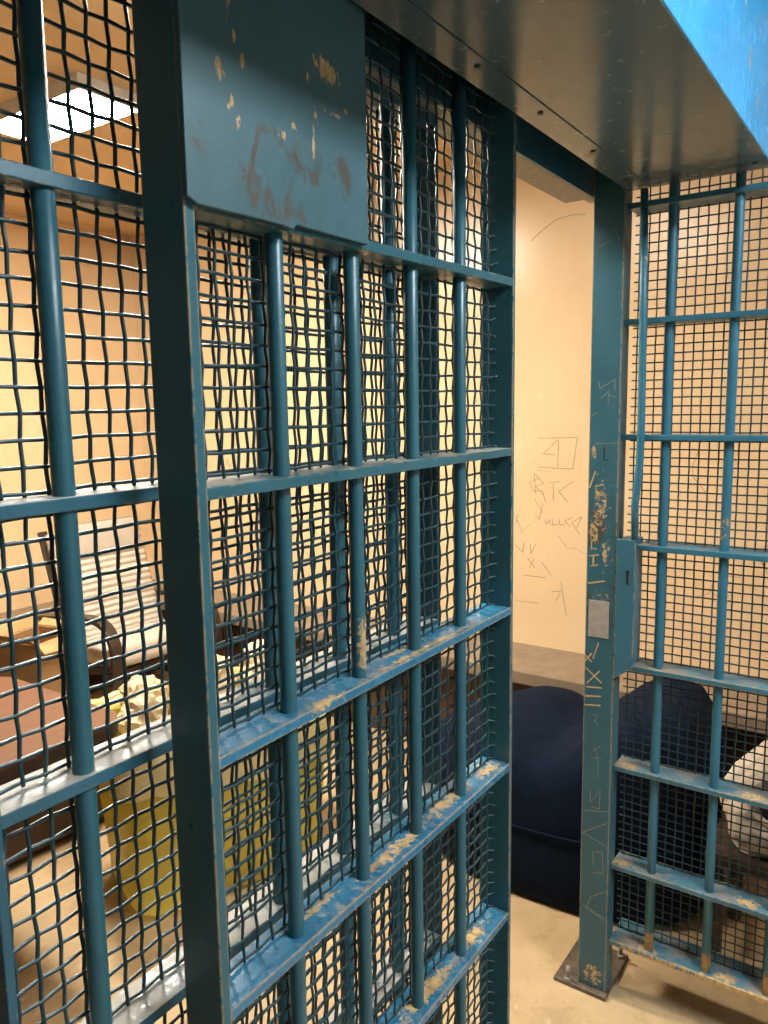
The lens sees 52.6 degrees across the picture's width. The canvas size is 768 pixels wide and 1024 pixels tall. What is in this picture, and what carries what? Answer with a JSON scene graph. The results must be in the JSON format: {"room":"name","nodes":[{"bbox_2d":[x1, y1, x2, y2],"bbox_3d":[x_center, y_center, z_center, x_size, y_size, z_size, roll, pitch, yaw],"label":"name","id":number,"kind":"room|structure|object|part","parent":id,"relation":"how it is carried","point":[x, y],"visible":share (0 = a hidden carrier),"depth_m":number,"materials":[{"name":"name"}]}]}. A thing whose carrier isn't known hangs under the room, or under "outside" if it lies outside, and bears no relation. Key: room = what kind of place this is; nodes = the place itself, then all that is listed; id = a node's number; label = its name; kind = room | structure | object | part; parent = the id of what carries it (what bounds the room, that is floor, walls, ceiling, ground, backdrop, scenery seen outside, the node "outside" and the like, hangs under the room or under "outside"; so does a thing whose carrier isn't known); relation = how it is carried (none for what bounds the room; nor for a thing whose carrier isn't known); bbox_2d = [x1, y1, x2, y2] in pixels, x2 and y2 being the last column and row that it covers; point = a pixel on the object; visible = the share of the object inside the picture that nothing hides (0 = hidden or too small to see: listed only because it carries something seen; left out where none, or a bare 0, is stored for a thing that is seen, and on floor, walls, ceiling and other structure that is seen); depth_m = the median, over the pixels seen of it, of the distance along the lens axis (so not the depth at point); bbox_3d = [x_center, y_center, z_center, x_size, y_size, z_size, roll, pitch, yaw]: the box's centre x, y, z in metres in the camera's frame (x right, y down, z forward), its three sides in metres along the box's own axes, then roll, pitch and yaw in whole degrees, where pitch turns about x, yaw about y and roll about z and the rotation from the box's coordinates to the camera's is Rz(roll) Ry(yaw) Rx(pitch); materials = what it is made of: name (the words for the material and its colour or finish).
{"room":"prison interior","nodes":[
{"label":"prison interior","id":0,"kind":"room"},
{"bbox_2d":[0,212,148,612],"bbox_3d":[-3.001,-0.060,2.614,0.100,2.500,5.250,5,9,34],"label":"wall","id":1,"kind":"structure","parent":0,"point":[17,236],"depth_m":4.27,"materials":[{"name":"beige paint"}]},
{"bbox_2d":[0,0,442,1023],"bbox_3d":[-0.534,0.459,0.535,0.060,1.962,2.152,5,9,34],"label":"bars","id":2,"kind":"object","parent":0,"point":[75,778],"visible":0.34,"depth_m":0.85,"materials":[{"name":"metal"}]},
{"bbox_3d":[-0.541,0.035,0.477,0.060,0.014,2.134,5,9,34],"label":"rail","id":3,"kind":"part","parent":2,"relation":"part of","materials":[{"name":"metal"}]},
{"bbox_3d":[-0.545,-0.267,0.436,0.060,0.014,2.134,5,9,34],"label":"rail","id":4,"kind":"part","parent":2,"relation":"part of","materials":[{"name":"metal"}]},
{"bbox_3d":[-0.536,0.321,0.516,0.060,0.014,2.134,5,9,34],"label":"rail","id":5,"kind":"part","parent":2,"relation":"part of","materials":[{"name":"metal"}]},
{"bbox_3d":[-0.532,0.629,0.558,0.060,0.014,2.134,5,9,34],"label":"rail","id":6,"kind":"part","parent":2,"relation":"part of","materials":[{"name":"metal"}]},
{"bbox_3d":[-0.527,0.921,0.598,0.060,0.014,2.134,5,9,34],"label":"rail","id":7,"kind":"part","parent":2,"relation":"part of","materials":[{"name":"metal"}]},
{"bbox_3d":[-0.549,-0.506,0.403,0.060,0.014,2.134,5,9,34],"label":"rail","id":8,"kind":"part","parent":2,"relation":"part of","materials":[{"name":"metal"}]},
{"bbox_2d":[0,0,479,236],"bbox_3d":[-0.678,-1.163,0.826,5.800,0.100,5.450,5,9,34],"label":"ceiling","id":9,"kind":"structure","parent":0,"point":[74,19],"depth_m":2.47,"materials":[{"name":"paint"}]},
{"bbox_2d":[0,71,136,142],"bbox_3d":[-1.074,-1.321,2.566,0.552,0.046,0.234,5,9,34],"label":"ceiling light","id":10,"kind":"object","parent":9,"relation":"attached to","point":[10,126],"visible":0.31,"depth_m":2.49,"materials":[{"name":"white plastic"}]},
{"bbox_2d":[351,0,767,202],"bbox_3d":[-0.527,-0.734,0.042,0.447,0.538,4.045,5,9,34],"label":"housing","id":11,"kind":"object","parent":9,"relation":"attached to","point":[641,94],"visible":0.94,"depth_m":1.16,"materials":[{"name":"metal"}]},
{"bbox_2d":[131,0,516,1023],"bbox_3d":[0.005,0.287,1.129,0.068,2.065,0.730,5,9,34],"label":"gate","id":12,"kind":"object","parent":11,"relation":"hanging from","point":[252,114],"visible":0.98,"depth_m":0.98,"materials":[{"name":"metal"}]},
{"bbox_3d":[-0.107,-0.495,0.822,0.008,0.378,0.290,5,9,34],"label":"header plate","id":13,"kind":"part","parent":12,"relation":"part of","materials":[{"name":"metal"}]},
{"bbox_3d":[-0.006,-0.346,1.048,0.060,0.021,0.707,5,9,34],"label":"rail","id":14,"kind":"part","parent":12,"relation":"part of","materials":[{"name":"metal"}]},
{"bbox_3d":[-0.002,-0.064,1.087,0.060,0.016,0.707,5,9,34],"label":"rail","id":15,"kind":"part","parent":12,"relation":"part of","materials":[{"name":"metal"}]},
{"bbox_3d":[0.003,0.220,1.125,0.060,0.018,0.707,5,9,34],"label":"rail","id":16,"kind":"part","parent":12,"relation":"part of","materials":[{"name":"metal"}]},
{"bbox_3d":[0.007,0.513,1.165,0.060,0.017,0.707,5,9,34],"label":"rail","id":17,"kind":"part","parent":12,"relation":"part of","materials":[{"name":"metal"}]},
{"bbox_3d":[0.011,0.809,1.206,0.060,0.016,0.707,5,9,34],"label":"rail","id":18,"kind":"part","parent":12,"relation":"part of","materials":[{"name":"metal"}]},
{"bbox_3d":[-0.680,-0.486,0.186,0.064,0.006,4.045,5,9,34],"label":"lintel plate","id":19,"kind":"part","parent":11,"relation":"part of","materials":[{"name":"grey metal"}]},
{"bbox_2d":[7,669,767,1023],"bbox_3d":[-0.639,1.413,1.178,5.800,0.100,5.450,5,9,34],"label":"floor","id":20,"kind":"structure","parent":0,"point":[542,935],"depth_m":2.12,"materials":[{"name":"beige concrete"}]},
{"bbox_2d":[6,785,103,865],"bbox_3d":[-1.325,0.963,2.631,0.310,0.420,0.760,5,9,34],"label":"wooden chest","id":21,"kind":"object","parent":20,"relation":"on","point":[16,844],"visible":0.07,"depth_m":2.62,"materials":[{"name":"brown wood"}]},
{"bbox_2d":[0,677,117,785],"bbox_3d":[-1.294,0.944,1.732,0.635,0.700,1.317,5,9,34],"label":"table","id":22,"kind":"object","parent":20,"relation":"on","point":[29,698],"visible":0.53,"depth_m":1.98,"materials":[{"name":"brown laminate"}]},
{"bbox_2d":[0,611,87,692],"bbox_3d":[-1.212,0.554,2.742,0.247,0.354,0.250,2,8,21],"label":"cardboard box","id":23,"kind":"object","parent":22,"relation":"on","point":[48,646],"visible":0.19,"depth_m":2.66,"materials":[{"name":"brown cardboard"}]},
{"bbox_2d":[37,516,222,690],"bbox_3d":[-1.230,0.533,3.730,0.626,0.962,0.624,5,9,34],"label":"lounge chair","id":24,"kind":"object","parent":20,"relation":"on","point":[106,540],"visible":0.3,"depth_m":3.71,"materials":[{"name":"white wood"}]},
{"bbox_3d":[-1.387,0.415,3.527,0.522,0.622,0.040,5,9,34],"label":"seat frame","id":25,"kind":"part","parent":24,"relation":"part of","materials":[{"name":"brown wood"}]},
{"bbox_3d":[-1.390,0.748,3.523,0.626,0.598,0.054,5,9,34],"label":"arm frame","id":26,"kind":"part","parent":24,"relation":"part of","materials":[{"name":"brown wood"}]},
{"bbox_2d":[45,526,166,666],"bbox_3d":[-1.236,0.383,3.712,0.534,0.602,0.500,5,9,34],"label":"cushion","id":27,"kind":"object","parent":24,"relation":"on","point":[106,540],"depth_m":3.73,"materials":[{"name":"beige fabric"}]},
{"bbox_2d":[78,516,139,560],"bbox_3d":[-1.382,0.135,3.778,0.082,0.182,0.450,5,9,34],"label":"pillow","id":28,"kind":"object","parent":24,"relation":"on","point":[106,540],"depth_m":3.79,"materials":[{"name":"beige fabric"}]},
{"bbox_3d":[-1.050,0.696,3.628,0.024,0.030,0.570,5,9,34],"label":"cross rail","id":29,"kind":"part","parent":24,"relation":"part of","materials":[{"name":"brown wood"}]},
{"bbox_3d":[-1.065,0.680,3.987,0.626,0.598,0.054,5,9,34],"label":"arm frame","id":30,"kind":"part","parent":24,"relation":"part of","materials":[{"name":"brown wood"}]},
{"bbox_2d":[90,667,332,915],"bbox_3d":[-0.561,0.877,2.558,0.745,0.579,0.482,-6,9,-32],"label":"waste bin","id":31,"kind":"object","parent":20,"relation":"on","point":[125,810],"visible":0.16,"depth_m":2.30,"materials":[{"name":"yellow plastic"}]},
{"bbox_2d":[117,681,168,733],"bbox_3d":[-0.706,0.616,2.286,0.155,0.226,0.140,5,9,34],"label":"crumpled paper","id":32,"kind":"object","parent":31,"relation":"in","point":[136,704],"visible":0.35,"depth_m":2.24,"materials":[{"name":"white paper"}]},
{"bbox_2d":[118,675,169,706],"bbox_3d":[-0.770,0.593,2.495,0.162,0.144,0.145,-5,9,-28],"label":"crumpled paper","id":33,"kind":"object","parent":31,"relation":"in","point":[134,680],"visible":0.35,"depth_m":2.48,"materials":[{"name":"white paper"}]},
{"bbox_2d":[168,654,239,693],"bbox_3d":[-0.601,0.559,2.608,0.195,0.194,0.272,5,9,34],"label":"crumpled paper","id":34,"kind":"object","parent":31,"relation":"in","point":[222,672],"visible":0.1,"depth_m":2.58,"materials":[{"name":"white paper"}]},
{"bbox_2d":[239,639,264,682],"bbox_3d":[-0.416,0.527,2.714,0.182,0.193,0.194,-2,8,-12],"label":"crumpled paper","id":35,"kind":"object","parent":31,"relation":"in","point":[250,645],"visible":0.09,"depth_m":2.65,"materials":[{"name":"white paper"}]},
{"bbox_2d":[0,579,767,771],"bbox_3d":[-0.393,1.024,1.932,5.100,0.460,3.650,5,9,34],"label":"bench","id":36,"kind":"object","parent":20,"relation":"on","point":[532,665],"visible":0.14,"depth_m":3.19,"materials":[{"name":"brown paint"}]},
{"bbox_2d":[441,677,727,925],"bbox_3d":[0.613,0.837,2.586,0.989,0.622,0.691,5,9,34],"label":"armchair","id":37,"kind":"object","parent":20,"relation":"on","point":[547,721],"visible":0.33,"depth_m":2.29,"materials":[{"name":"blue fabric"}]},
{"bbox_3d":[0.272,1.032,2.454,0.215,0.037,0.024,6,10,42],"label":"handle","id":38,"kind":"part","parent":37,"relation":"part of","materials":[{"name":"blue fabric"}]},
{"bbox_2d":[554,169,648,1001],"bbox_3d":[0.559,0.179,1.919,0.187,2.108,0.190,5,9,34],"label":"post","id":39,"kind":"object","parent":20,"relation":"on","point":[591,967],"visible":0.97,"depth_m":1.83,"materials":[{"name":"metal"}]},
{"bbox_3d":[0.555,1.216,2.075,0.138,0.012,0.188,5,9,34],"label":"plate","id":40,"kind":"part","parent":39,"relation":"part of","materials":[{"name":"metal"}]},
{"bbox_3d":[0.515,0.258,1.865,0.050,0.091,0.002,5,9,34],"label":"strike plate","id":41,"kind":"part","parent":39,"relation":"part of","materials":[{"name":"grey metal"}]},
{"bbox_3d":[0.567,0.232,1.828,0.045,0.340,0.010,5,9,34],"label":"plate","id":42,"kind":"part","parent":39,"relation":"part of","materials":[{"name":"metal"}]},
{"bbox_3d":[0.577,-0.318,1.745,0.026,0.780,0.017,5,9,34],"label":"linkage rod","id":43,"kind":"part","parent":39,"relation":"part of","materials":[{"name":"metal"}]},
{"bbox_2d":[704,812,767,952],"bbox_3d":[1.061,1.036,2.054,0.345,0.360,0.340,5,9,34],"label":"stool","id":44,"kind":"object","parent":20,"relation":"on","point":[725,832],"visible":0.37,"depth_m":2.00,"materials":[{"name":"brown wood"}]},
{"bbox_3d":[0.861,1.058,2.022,0.035,0.330,0.035,5,9,34],"label":"leg","id":45,"kind":"part","parent":44,"relation":"part of","materials":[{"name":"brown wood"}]},
{"bbox_3d":[1.023,1.024,2.253,0.035,0.330,0.035,5,9,34],"label":"leg","id":46,"kind":"part","parent":44,"relation":"part of","materials":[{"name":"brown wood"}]},
{"bbox_3d":[1.058,0.872,2.031,0.345,0.030,0.340,5,9,34],"label":"seat","id":47,"kind":"part","parent":44,"relation":"part of","materials":[{"name":"brown wood"}]},
{"bbox_2d":[719,738,767,858],"bbox_3d":[1.060,0.711,2.011,0.347,0.292,0.320,5,9,34],"label":"cloth bag","id":48,"kind":"object","parent":44,"relation":"on","point":[750,756],"visible":0.55,"depth_m":1.96,"materials":[{"name":"white fabric"}]},
{"bbox_2d":[131,163,767,678],"bbox_3d":[0.823,-0.198,3.206,5.700,2.500,0.101,5,9,34],"label":"wall","id":49,"kind":"structure","parent":0,"point":[554,268],"depth_m":3.17,"materials":[{"name":"beige paint"}]},
{"bbox_2d":[609,169,767,1004],"bbox_3d":[1.079,0.027,1.522,1.208,2.501,0.105,5,9,34],"label":"metal grille","id":50,"kind":"object","parent":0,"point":[743,978],"visible":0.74,"depth_m":1.79,"materials":[{"name":"metal"}]},
{"bbox_3d":[1.091,1.123,1.676,1.196,0.012,0.105,5,9,34],"label":"rail","id":51,"kind":"part","parent":50,"relation":"part of","materials":[{"name":"metal"}]},
{"bbox_3d":[1.080,0.920,1.635,1.196,0.012,0.075,5,9,34],"label":"rail","id":52,"kind":"part","parent":50,"relation":"part of","materials":[{"name":"metal"}]},
{"bbox_3d":[1.076,0.662,1.600,1.196,0.012,0.075,5,9,34],"label":"rail","id":53,"kind":"part","parent":50,"relation":"part of","materials":[{"name":"metal"}]},
{"bbox_3d":[1.064,-0.138,1.491,1.196,0.012,0.075,5,9,34],"label":"rail","id":54,"kind":"part","parent":50,"relation":"part of","materials":[{"name":"metal"}]},
{"bbox_3d":[1.060,-0.397,1.455,1.196,0.012,0.075,5,9,34],"label":"rail","id":55,"kind":"part","parent":50,"relation":"part of","materials":[{"name":"metal"}]},
{"bbox_3d":[1.056,-0.646,1.421,1.196,0.012,0.075,5,9,34],"label":"rail","id":56,"kind":"part","parent":50,"relation":"part of","materials":[{"name":"metal"}]},
{"bbox_3d":[1.072,0.405,1.565,1.196,0.012,0.075,5,9,34],"label":"rail","id":57,"kind":"part","parent":50,"relation":"part of","materials":[{"name":"metal"}]},
{"bbox_3d":[1.084,0.116,1.514,1.156,0.012,0.075,5,9,34],"label":"rail","id":58,"kind":"part","parent":50,"relation":"part of","materials":[{"name":"metal"}]}
]}

